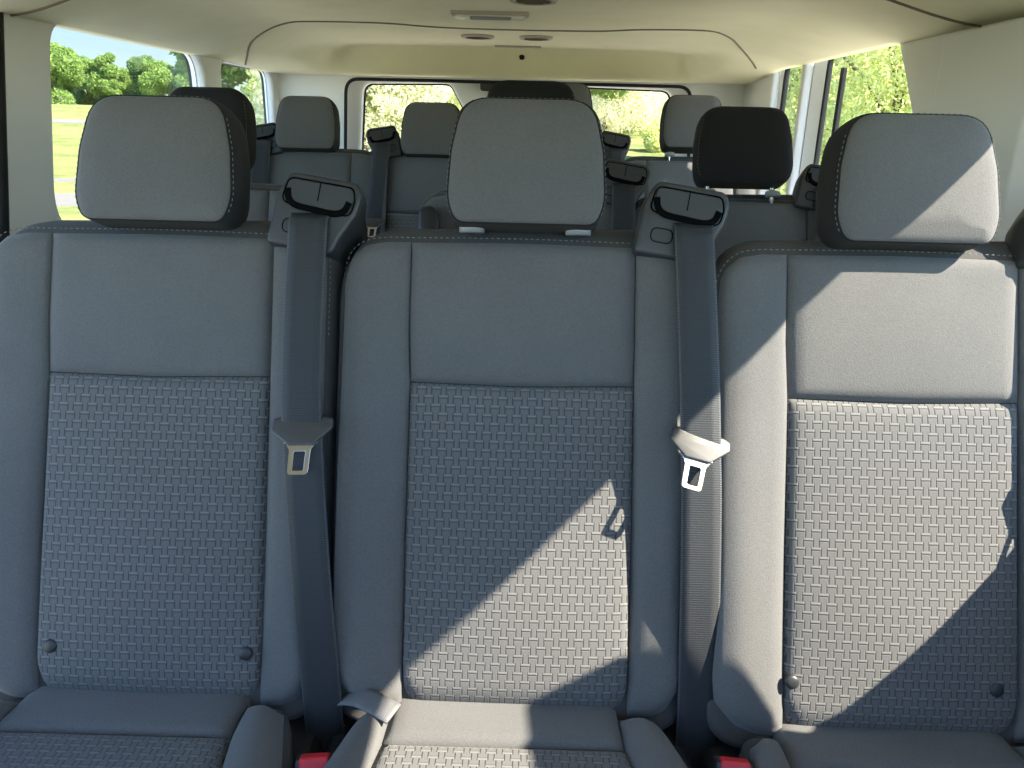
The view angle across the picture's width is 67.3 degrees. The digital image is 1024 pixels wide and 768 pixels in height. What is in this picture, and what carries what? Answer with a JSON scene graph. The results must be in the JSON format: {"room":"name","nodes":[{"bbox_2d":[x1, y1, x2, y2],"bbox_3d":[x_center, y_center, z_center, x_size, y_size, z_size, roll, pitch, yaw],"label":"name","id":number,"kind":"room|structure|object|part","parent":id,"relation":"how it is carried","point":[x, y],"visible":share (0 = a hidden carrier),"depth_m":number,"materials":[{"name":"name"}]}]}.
{"room":"vehicle interior","nodes":[
{"label":"vehicle interior","id":0,"kind":"room"},
{"bbox_2d":[4,14,278,234],"bbox_3d":[-1.020,0.092,1.125,0.060,1.465,4.536,2,19,1],"label":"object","id":1,"kind":"structure","parent":0,"point":[32,201],"depth_m":1.55,"materials":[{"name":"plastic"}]},
{"bbox_2d":[0,12,9,242],"bbox_3d":[-0.993,-0.028,1.497,0.036,1.358,0.368,2,19,1],"label":"trim","id":2,"kind":"structure","parent":1,"relation":"attached to","point":[4,185],"depth_m":1.46,"materials":[{"name":"plastic"}]},
{"bbox_2d":[181,53,196,86],"bbox_3d":[-1.021,-0.671,2.023,0.016,0.501,0.989,2,19,1],"label":"window","id":3,"kind":"structure","parent":1,"relation":"in","point":[184,56],"depth_m":2.41,"materials":[{"name":"clear glass"}]},
{"bbox_2d":[222,63,268,123],"bbox_3d":[-0.985,-0.928,2.806,0.016,0.489,0.620,2,19,1],"label":"window","id":4,"kind":"structure","parent":1,"relation":"in","point":[260,73],"depth_m":3.03,"materials":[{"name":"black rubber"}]},
{"bbox_2d":[10,0,981,27],"bbox_3d":[-0.038,-0.724,1.446,1.841,0.100,0.006,2,19,1],"label":"trim","id":5,"kind":"structure","parent":1,"relation":"attached to","point":[61,1],"depth_m":1.44,"materials":[{"name":"beige plastic"}]},
{"bbox_2d":[244,21,756,68],"bbox_3d":[-0.048,-1.056,2.418,1.766,0.106,0.469,2,19,1],"label":"trim","id":6,"kind":"structure","parent":1,"relation":"attached to","point":[257,36],"depth_m":2.29,"materials":[{"name":"beige plastic"}]},
{"bbox_2d":[277,74,744,156],"bbox_3d":[-0.022,-0.580,3.267,1.876,1.413,0.030,2,19,1],"label":"wall","id":7,"kind":"structure","parent":0,"point":[332,87],"depth_m":3.05,"materials":[{"name":"plastic"}]},
{"bbox_2d":[347,81,488,149],"bbox_3d":[-0.384,-0.643,3.317,0.721,1.320,0.052,2,19,1],"label":"door","id":8,"kind":"structure","parent":7,"relation":"in","point":[465,93],"depth_m":3.13,"materials":[{"name":"plastic"}]},
{"bbox_2d":[480,84,493,90],"bbox_3d":[-0.067,-1.183,3.075,0.120,0.087,0.040,2,19,1],"label":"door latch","id":9,"kind":"structure","parent":8,"relation":"attached to","point":[483,87],"depth_m":3.06,"materials":[{"name":"black plastic"}]},
{"bbox_2d":[344,77,691,156],"bbox_3d":[0.007,-0.598,3.248,1.449,1.272,0.014,2,19,1],"label":"trim","id":10,"kind":"structure","parent":7,"relation":"attached to","point":[685,88],"depth_m":3.04,"materials":[{"name":"black rubber"}]},
{"bbox_2d":[588,86,687,156],"bbox_3d":[0.379,-0.621,3.309,0.791,1.320,0.052,2,19,1],"label":"door","id":11,"kind":"structure","parent":7,"relation":"in","point":[669,92],"depth_m":3.10,"materials":[{"name":"plastic"}]},
{"bbox_2d":[0,0,1023,84],"bbox_3d":[-0.050,-0.676,1.256,1.874,0.136,3.910,2,19,1],"label":"ceiling","id":12,"kind":"structure","parent":0,"point":[777,35],"depth_m":2.13,"materials":[{"name":"fabric"}]},
{"bbox_2d":[461,34,493,39],"bbox_3d":[-0.114,-1.146,2.540,0.110,0.008,0.110,2,19,1],"label":"ceiling vent","id":13,"kind":"object","parent":12,"relation":"in","point":[465,36],"visible":1,"depth_m":2.51,"materials":[{"name":"plastic"}]},
{"bbox_2d":[450,10,528,20],"bbox_3d":[-0.056,-0.940,1.964,0.200,0.023,0.052,2,19,1],"label":"recessed light","id":14,"kind":"object","parent":12,"relation":"in","point":[458,14],"visible":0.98,"depth_m":1.94,"materials":[{"name":"plastic"}]},
{"bbox_2d":[470,16,510,20],"bbox_3d":[-0.054,-0.927,1.950,0.105,0.008,0.014,2,19,1],"label":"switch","id":15,"kind":"object","parent":14,"relation":"attached to","point":[499,18],"depth_m":1.94,"materials":[{"name":"beige plastic"}]},
{"bbox_2d":[495,45,540,47],"bbox_3d":[0.022,-1.248,2.840,0.170,0.010,0.024,2,19,1],"label":"lining cover","id":16,"kind":"object","parent":12,"relation":"attached to","point":[502,46],"visible":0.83,"depth_m":2.83,"materials":[{"name":"plastic"}]},
{"bbox_2d":[510,0,557,5],"bbox_3d":[0.049,-0.863,1.730,0.110,0.008,0.110,2,19,1],"label":"ceiling vent","id":17,"kind":"object","parent":12,"relation":"in","point":[520,2],"visible":1,"depth_m":1.74,"materials":[{"name":"plastic"}]},
{"bbox_2d":[519,35,552,40],"bbox_3d":[0.079,-1.141,2.538,0.110,0.008,0.110,2,19,1],"label":"ceiling vent","id":18,"kind":"object","parent":12,"relation":"in","point":[523,37],"visible":1,"depth_m":2.51,"materials":[{"name":"plastic"}]},
{"bbox_2d":[743,17,1023,194],"bbox_3d":[0.889,0.146,1.102,0.060,1.461,4.544,2,19,1],"label":"window frame","id":19,"kind":"structure","parent":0,"point":[922,57],"depth_m":2.39,"materials":[{"name":"plastic"}]},
{"bbox_2d":[774,64,814,189],"bbox_3d":[0.945,-0.831,2.593,0.016,0.560,0.338,2,19,1],"label":"window","id":20,"kind":"structure","parent":19,"relation":"in","point":[787,71],"depth_m":2.67,"materials":[{"name":"black rubber"}]},
{"bbox_2d":[813,59,847,164],"bbox_3d":[0.950,-0.615,1.947,0.020,0.565,1.011,2,19,1],"label":"window","id":21,"kind":"structure","parent":19,"relation":"in","point":[830,62],"depth_m":2.34,"materials":[{"name":"black rubber"}]},
{"bbox_2d":[931,19,1023,240],"bbox_3d":[0.855,-0.429,1.437,0.020,0.435,0.370,2,19,1],"label":"trim","id":22,"kind":"structure","parent":19,"relation":"attached to","point":[981,74],"depth_m":1.34,"materials":[{"name":"plastic"}]},
{"bbox_3d":[-0.084,0.844,1.341,1.890,0.060,4.600,2,19,1],"label":"floor","id":23,"kind":"structure","parent":0,"visible":0},
{"bbox_2d":[0,94,367,767],"bbox_3d":[-0.511,0.276,0.980,0.561,1.228,0.812,2,19,1],"label":"passenger seat","id":24,"kind":"object","parent":23,"relation":"on","point":[147,613],"visible":0.94,"depth_m":1.10,"materials":[{"name":"grey fabric"}]},
{"bbox_3d":[-0.536,0.461,1.081,0.321,0.038,0.110,2,19,1],"label":"cushion panel","id":25,"kind":"part","parent":24,"relation":"part of","materials":[{"name":"grey fabric"}]},
{"bbox_2d":[8,700,292,767],"bbox_3d":[-0.531,0.563,0.899,0.490,0.166,0.474,2,19,1],"label":"seat cushion","id":26,"kind":"object","parent":24,"relation":"on","point":[41,733],"depth_m":1.03,"materials":[{"name":"grey fabric"}]},
{"bbox_3d":[-0.510,-0.114,1.125,0.326,0.200,0.092,2,19,1],"label":"panel","id":27,"kind":"part","parent":24,"relation":"part of","materials":[{"name":"grey fabric"}]},
{"bbox_3d":[-0.524,0.121,1.167,0.521,0.704,0.340,2,19,1],"label":"backrest","id":28,"kind":"part","parent":24,"relation":"part of","materials":[{"name":"grey fabric"}]},
{"bbox_3d":[-0.537,0.715,1.017,0.517,0.370,0.490,2,19,1],"label":"seat","id":29,"kind":"part","parent":24,"relation":"part of","materials":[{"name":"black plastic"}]},
{"bbox_2d":[271,213,343,752],"bbox_3d":[-0.292,0.162,1.103,0.086,0.774,0.254,-2,19,-9],"label":"belt","id":30,"kind":"object","parent":24,"relation":"attached to","point":[301,427],"visible":0.97,"depth_m":1.06,"materials":[{"name":"fabric"}]},
{"bbox_3d":[-0.289,0.100,1.043,0.047,0.037,0.036,2,19,1],"label":"latch plate","id":31,"kind":"part","parent":30,"relation":"part of","materials":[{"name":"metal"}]},
{"bbox_2d":[170,86,281,220],"bbox_3d":[-0.744,-0.002,1.722,0.477,1.268,0.832,2,19,1],"label":"passenger seat","id":32,"kind":"object","parent":23,"relation":"on","point":[262,196],"visible":0.12,"depth_m":1.85,"materials":[{"name":"grey fabric"}]},
{"bbox_3d":[-0.736,-0.369,1.867,0.293,0.200,0.092,2,19,1],"label":"panel","id":33,"kind":"part","parent":32,"relation":"part of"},
{"bbox_3d":[-0.735,-0.135,1.909,0.469,0.704,0.341,2,19,1],"label":"backrest","id":34,"kind":"part","parent":32,"relation":"part of","materials":[{"name":"grey fabric"}]},
{"bbox_2d":[324,97,728,767],"bbox_3d":[0.014,0.286,0.974,0.561,1.236,0.815,2,19,1],"label":"passenger seat","id":35,"kind":"object","parent":23,"relation":"on","point":[506,553],"visible":0.9,"depth_m":1.09,"materials":[{"name":"grey fabric"}]},
{"bbox_2d":[294,752,333,767],"bbox_3d":[-0.251,0.519,0.978,0.049,0.094,0.064,0,19,-5],"label":"seat belt buckle","id":36,"kind":"object","parent":35,"relation":"attached to","point":[305,760],"visible":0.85,"depth_m":0.97,"materials":[{"name":"red plastic"}]},
{"bbox_2d":[337,688,400,723],"bbox_3d":[-0.212,0.459,1.087,0.128,0.062,0.047,16,24,38],"label":"strap","id":37,"kind":"object","parent":35,"relation":"on","point":[383,708],"visible":0.83,"depth_m":1.06,"materials":[{"name":"grey fabric"}]},
{"bbox_3d":[-0.011,0.475,1.075,0.321,0.038,0.110,2,19,1],"label":"cushion panel","id":38,"kind":"part","parent":35,"relation":"part of","materials":[{"name":"grey fabric"}]},
{"bbox_3d":[0.000,0.135,1.161,0.521,0.704,0.340,2,19,1],"label":"backrest","id":39,"kind":"part","parent":35,"relation":"part of","materials":[{"name":"grey fabric"}]},
{"bbox_3d":[-0.013,0.730,1.011,0.517,0.370,0.490,2,19,1],"label":"seat","id":40,"kind":"part","parent":35,"relation":"part of","materials":[{"name":"grey fabric"}]},
{"bbox_3d":[0.015,-0.099,1.119,0.326,0.200,0.092,2,19,1],"label":"panel","id":41,"kind":"part","parent":35,"relation":"part of","materials":[{"name":"grey fabric"}]},
{"bbox_2d":[670,223,729,767],"bbox_3d":[0.257,0.177,1.100,0.085,0.774,0.240,2,19,1],"label":"belt","id":42,"kind":"object","parent":35,"relation":"attached to","point":[699,441],"visible":0.98,"depth_m":1.06,"materials":[{"name":"fabric"}]},
{"bbox_3d":[0.251,0.119,1.040,0.045,0.044,0.034,2,19,1],"label":"latch plate","id":43,"kind":"part","parent":42,"relation":"part of","materials":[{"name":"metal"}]},
{"bbox_2d":[417,80,649,229],"bbox_3d":[0.035,0.003,1.714,0.561,1.300,0.838,2,19,1],"label":"passenger seat","id":44,"kind":"object","parent":23,"relation":"on","point":[434,214],"visible":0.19,"depth_m":1.83,"materials":[{"name":"grey fabric"}]},
{"bbox_3d":[-0.198,-0.385,1.849,0.049,0.091,0.095,2,19,1],"label":"armrest","id":45,"kind":"part","parent":44,"relation":"part of","materials":[{"name":"grey fabric"}]},
{"bbox_3d":[0.021,-0.113,1.900,0.521,0.704,0.340,2,19,1],"label":"backrest","id":46,"kind":"part","parent":44,"relation":"part of","materials":[{"name":"grey fabric"}]},
{"bbox_2d":[612,183,635,229],"bbox_3d":[0.262,-0.082,1.839,0.064,0.755,0.240,0,19,-5],"label":"belt","id":47,"kind":"object","parent":44,"relation":"attached to","point":[623,195],"visible":0.12,"depth_m":1.82,"materials":[{"name":"black fabric"}]},
{"bbox_2d":[635,106,819,260],"bbox_3d":[0.529,0.042,1.708,0.531,1.253,0.821,2,19,1],"label":"passenger seat","id":48,"kind":"object","parent":23,"relation":"on","point":[734,147],"visible":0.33,"depth_m":1.81,"materials":[{"name":"black fabric"}]},
{"bbox_3d":[0.530,-0.099,1.894,0.521,0.704,0.340,2,19,1],"label":"backrest","id":49,"kind":"part","parent":48,"relation":"part of","materials":[{"name":"grey fabric"}]},
{"bbox_3d":[0.545,-0.333,1.852,0.326,0.200,0.092,2,19,1],"label":"panel","id":50,"kind":"part","parent":48,"relation":"part of","materials":[{"name":"grey fabric"}]},
{"bbox_3d":[0.626,-0.471,1.857,0.011,0.145,0.062,2,19,1],"label":"headrest post","id":51,"kind":"part","parent":48,"relation":"part of","materials":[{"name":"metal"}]},
{"bbox_2d":[815,188,819,240],"bbox_3d":[0.742,-0.069,1.833,0.064,0.755,0.240,0,19,-5],"label":"belt","id":52,"kind":"object","parent":48,"relation":"on","point":[817,236],"visible":0.04,"depth_m":1.81,"materials":[{"name":"black fabric"}]},
{"bbox_2d":[701,112,1023,767],"bbox_3d":[0.548,0.314,0.944,0.561,1.228,0.812,2,19,1],"label":"passenger seat","id":53,"kind":"object","parent":23,"relation":"on","point":[871,612],"visible":0.94,"depth_m":1.06,"materials":[{"name":"grey fabric"}]},
{"bbox_3d":[0.522,0.753,0.982,0.517,0.370,0.490,2,19,1],"label":"seat","id":54,"kind":"part","parent":53,"relation":"part of","materials":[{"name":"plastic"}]},
{"bbox_2d":[713,756,753,767],"bbox_3d":[0.283,0.529,0.987,0.049,0.094,0.064,3,19,6],"label":"seat belt buckle","id":55,"kind":"object","parent":53,"relation":"attached to","point":[718,761],"visible":1,"depth_m":0.98,"materials":[{"name":"red plastic"}]},
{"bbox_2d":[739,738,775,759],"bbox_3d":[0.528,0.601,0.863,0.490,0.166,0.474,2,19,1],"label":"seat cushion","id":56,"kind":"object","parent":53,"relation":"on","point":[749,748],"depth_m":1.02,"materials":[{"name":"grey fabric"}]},
{"bbox_3d":[0.523,0.499,1.045,0.321,0.038,0.110,2,19,1],"label":"cushion panel","id":57,"kind":"part","parent":53,"relation":"part of","materials":[{"name":"grey fabric"}]},
{"bbox_3d":[0.549,-0.076,1.089,0.326,0.200,0.092,2,19,1],"label":"panel","id":58,"kind":"part","parent":53,"relation":"part of","materials":[{"name":"grey fabric"}]},
{"bbox_3d":[-0.050,0.262,2.881,1.810,0.060,1.190,2,19,1],"label":"trim","id":59,"kind":"structure","parent":23,"relation":"on","visible":0},
{"bbox_2d":[250,96,370,215],"bbox_3d":[-0.709,-0.295,2.488,0.488,1.216,0.813,2,19,1],"label":"passenger seat","id":60,"kind":"object","parent":59,"relation":"on","point":[305,134],"visible":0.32,"depth_m":2.61,"materials":[{"name":"grey fabric"}]},
{"bbox_2d":[251,139,271,183],"bbox_3d":[-0.865,-0.436,2.619,0.057,0.755,0.240,3,19,6],"label":"belt","id":61,"kind":"object","parent":60,"relation":"attached to","point":[260,170],"visible":0.12,"depth_m":2.60,"materials":[{"name":"grey fabric"}]},
{"bbox_3d":[-0.701,-0.691,2.634,0.300,0.200,0.092,2,19,1],"label":"panel","id":62,"kind":"part","parent":60,"relation":"part of","materials":[{"name":"grey fabric"}]},
{"bbox_3d":[-0.699,-0.456,2.675,0.480,0.704,0.341,2,19,1],"label":"backrest","id":63,"kind":"part","parent":60,"relation":"part of","materials":[{"name":"grey fabric"}]},
{"bbox_2d":[366,102,459,232],"bbox_3d":[-0.284,-0.277,2.483,0.488,1.205,0.810,2,19,1],"label":"passenger seat","id":64,"kind":"object","parent":59,"relation":"on","point":[418,163],"visible":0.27,"depth_m":2.61,"materials":[{"name":"grey fabric"}]},
{"bbox_2d":[365,142,390,238],"bbox_3d":[-0.472,-0.425,2.615,0.084,0.755,0.245,4,19,8],"label":"belt","id":65,"kind":"object","parent":64,"relation":"attached to","point":[374,218],"visible":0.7,"depth_m":2.59,"materials":[{"name":"fabric"}]},
{"bbox_3d":[-0.468,-0.510,2.571,0.047,0.037,0.036,2,19,1],"label":"latch plate","id":66,"kind":"part","parent":65,"relation":"part of","materials":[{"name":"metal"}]},
{"bbox_3d":[-0.276,-0.679,2.629,0.300,0.200,0.092,2,19,1],"label":"panel","id":67,"kind":"part","parent":64,"relation":"part of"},
{"bbox_2d":[563,82,630,160],"bbox_3d":[0.145,-0.304,2.480,0.484,1.279,0.831,2,19,1],"label":"passenger seat","id":68,"kind":"object","parent":59,"relation":"on","point":[581,92],"visible":0.16,"depth_m":2.59,"materials":[{"name":"grey fabric"}]},
{"bbox_2d":[608,148,624,160],"bbox_3d":[0.350,-0.402,2.605,0.064,0.755,0.240,0,19,-5],"label":"belt","id":69,"kind":"object","parent":68,"relation":"attached to","point":[614,153],"visible":0.06,"depth_m":2.58,"materials":[{"name":"grey fabric"}]},
{"bbox_2d":[625,95,755,199],"bbox_3d":[0.586,-0.276,2.474,0.488,1.248,0.825,2,19,1],"label":"passenger seat","id":70,"kind":"object","parent":59,"relation":"on","point":[681,114],"visible":0.18,"depth_m":2.58,"materials":[{"name":"grey fabric"}]},
{"bbox_3d":[0.603,-0.654,2.619,0.300,0.200,0.092,2,19,1],"label":"panel","id":71,"kind":"part","parent":70,"relation":"part of","materials":[{"name":"grey fabric"}]},
{"bbox_3d":[0.589,-0.420,2.661,0.480,0.704,0.340,2,19,1],"label":"backrest","id":72,"kind":"part","parent":70,"relation":"part of","materials":[{"name":"grey fabric"}]},
{"label":"outside","id":73,"kind":"structure","parent":0,"visible":0},
{"bbox_2d":[51,104,785,219],"bbox_3d":[-0.012,0.493,0.166,520.000,2.600,520.000,2,19,1],"label":"ground","id":74,"kind":"structure","parent":73,"point":[66,137],"depth_m":31.38,"materials":[{"name":"green plant"}]},
{"bbox_2d":[51,74,62,88],"bbox_3d":[-41.921,-26.454,67.380,3.979,5.036,4.510,18,25,41],"label":"leafy tree","id":75,"kind":"object","parent":74,"relation":"on","point":[60,85],"visible":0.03,"depth_m":67.52,"materials":[{"name":"green plant"}]},
{"bbox_2d":[50,42,85,104],"bbox_3d":[-39.571,-26.469,66.511,4.734,5.991,5.365,15,23,35],"label":"leafy tree","id":76,"kind":"object","parent":74,"relation":"on","point":[65,65],"visible":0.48,"depth_m":66.08,"materials":[{"name":"green plant"}]},
{"bbox_2d":[62,84,84,104],"bbox_3d":[-45.101,-30.370,78.889,3.989,4.924,4.373,-3,19,-12],"label":"leafy tree","id":77,"kind":"object","parent":74,"relation":"on","point":[69,88],"visible":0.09,"depth_m":78.20,"materials":[{"name":"green plant"}]},
{"bbox_2d":[71,55,99,104],"bbox_3d":[-41.474,-29.472,75.481,3.546,5.221,4.230,-6,20,-20],"label":"leafy tree","id":78,"kind":"object","parent":74,"relation":"on","point":[81,97],"visible":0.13,"depth_m":75.22,"materials":[{"name":"green plant"}]},
{"bbox_2d":[77,58,121,100],"bbox_3d":[-39.580,-28.653,74.084,4.461,5.023,4.069,13,22,31],"label":"leafy tree","id":79,"kind":"object","parent":74,"relation":"on","point":[92,78],"visible":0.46,"depth_m":72.36,"materials":[{"name":"green plant"}]},
{"bbox_2d":[92,52,125,95],"bbox_3d":[-38.073,-28.697,72.650,2.591,5.056,2.443,5,19,12],"label":"leafy tree","id":80,"kind":"object","parent":74,"relation":"on","point":[110,86],"visible":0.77,"depth_m":72.05,"materials":[{"name":"green plant"}]},
{"bbox_2d":[119,67,134,94],"bbox_3d":[-38.969,-29.751,78.093,3.914,4.407,3.570,0,19,-3],"label":"leafy tree","id":81,"kind":"object","parent":74,"relation":"on","point":[125,76],"visible":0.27,"depth_m":76.69,"materials":[{"name":"green plant"}]},
{"bbox_2d":[126,54,165,95],"bbox_3d":[-35.623,-29.163,74.827,3.687,5.429,4.399,9,20,22],"label":"leafy tree","id":82,"kind":"object","parent":74,"relation":"on","point":[134,64],"visible":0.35,"depth_m":73.22,"materials":[{"name":"green plant"}]},
{"bbox_2d":[138,60,177,95],"bbox_3d":[-33.096,-28.169,73.280,4.122,5.088,4.519,0,19,-4],"label":"leafy tree","id":83,"kind":"object","parent":74,"relation":"on","point":[160,76],"visible":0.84,"depth_m":71.82,"materials":[{"name":"green plant"}]},
{"bbox_2d":[172,64,188,87],"bbox_3d":[-30.422,-28.745,72.656,2.742,5.932,3.159,0,19,-5],"label":"leafy tree","id":84,"kind":"object","parent":74,"relation":"on","point":[179,80],"visible":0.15,"depth_m":71.69,"materials":[{"name":"green plant"}]},
{"bbox_2d":[168,51,260,119],"bbox_3d":[-17.181,-21.135,50.755,9.951,11.113,8.780,-7,20,-23],"label":"leafy tree","id":85,"kind":"object","parent":74,"relation":"on","point":[230,74],"visible":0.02,"depth_m":50.68,"materials":[{"name":"green plant"}]},
{"bbox_2d":[241,69,373,124],"bbox_3d":[-6.796,-10.364,28.278,5.687,6.319,6.082,13,22,31],"label":"leafy tree","id":86,"kind":"object","parent":74,"relation":"on","point":[253,78],"visible":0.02,"depth_m":27.06,"materials":[{"name":"green plant"}]},
{"bbox_2d":[248,70,455,151],"bbox_3d":[-4.384,-8.324,22.237,6.518,5.608,5.553,-4,19,-16],"label":"leafy tree","id":87,"kind":"object","parent":74,"relation":"on","point":[428,95],"visible":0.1,"depth_m":21.24,"materials":[{"name":"green plant"}]},
{"bbox_2d":[366,85,461,150],"bbox_3d":[-3.118,-8.799,24.411,5.371,5.968,5.744,8,20,18],"label":"leafy tree","id":88,"kind":"object","parent":74,"relation":"on","point":[452,100],"visible":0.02,"depth_m":23.53,"materials":[{"name":"green plant"}]},
{"bbox_2d":[590,89,628,100],"bbox_3d":[1.902,-12.575,31.220,6.923,7.730,6.108,-1,19,-7],"label":"leafy tree","id":89,"kind":"object","parent":74,"relation":"on","point":[602,93],"visible":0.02,"depth_m":31.75,"materials":[{"name":"green plant"}]},
{"bbox_2d":[590,90,667,133],"bbox_3d":[4.388,-13.871,35.010,6.518,5.608,5.553,4,19,8],"label":"leafy tree","id":90,"kind":"object","parent":74,"relation":"on","point":[607,110],"visible":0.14,"depth_m":34.37,"materials":[{"name":"green plant"}]},
{"bbox_2d":[597,91,666,135],"bbox_3d":[7.130,-15.761,40.568,6.003,6.670,6.420,-10,22,-31],"label":"leafy tree","id":91,"kind":"object","parent":74,"relation":"on","point":[653,122],"visible":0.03,"depth_m":40.24,"materials":[{"name":"green plant"}]},
{"bbox_2d":[641,124,660,152],"bbox_3d":[5.345,-8.893,28.156,1.190,1.184,1.605,-1,19,-7],"label":"bush","id":92,"kind":"object","parent":74,"relation":"on","point":[651,139],"visible":0.62,"depth_m":27.86,"materials":[{"name":"green plant"}]},
{"bbox_2d":[777,47,908,164],"bbox_3d":[9.113,-9.216,22.153,6.123,7.626,5.229,10,21,25],"label":"leafy tree","id":93,"kind":"object","parent":74,"relation":"on","point":[792,78],"visible":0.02,"depth_m":20.94,"materials":[{"name":"green plant"}]},
{"bbox_2d":[777,45,911,194],"bbox_3d":[7.620,-6.111,14.152,5.831,6.982,6.628,4,19,7],"label":"leafy tree","id":94,"kind":"object","parent":74,"relation":"on","point":[899,101],"visible":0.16,"depth_m":13.52,"materials":[{"name":"green plant"}]},
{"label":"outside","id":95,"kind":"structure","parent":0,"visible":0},
{"bbox_2d":[54,193,77,206],"bbox_3d":[-14.390,-3.717,14.370,49.243,0.972,3.384,-8,21,-27],"label":"path","id":96,"kind":"structure","parent":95,"point":[62,199],"depth_m":16.72,"materials":[{"name":"concrete"}]},
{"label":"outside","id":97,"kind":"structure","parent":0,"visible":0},
{"bbox_2d":[54,178,75,181],"bbox_3d":[-19.757,-4.848,18.201,36.979,0.418,1.154,-9,21,-28],"label":"path","id":98,"kind":"structure","parent":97,"point":[55,179],"depth_m":21.74,"materials":[{"name":"concrete"}]},
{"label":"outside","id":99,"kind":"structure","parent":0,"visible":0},
{"bbox_2d":[52,119,85,123],"bbox_3d":[-36.997,-13.553,39.006,74.390,2.456,3.462,-8,21,-27],"label":"path","id":100,"kind":"structure","parent":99,"point":[81,121],"depth_m":44.80,"materials":[{"name":"concrete"}]}
]}

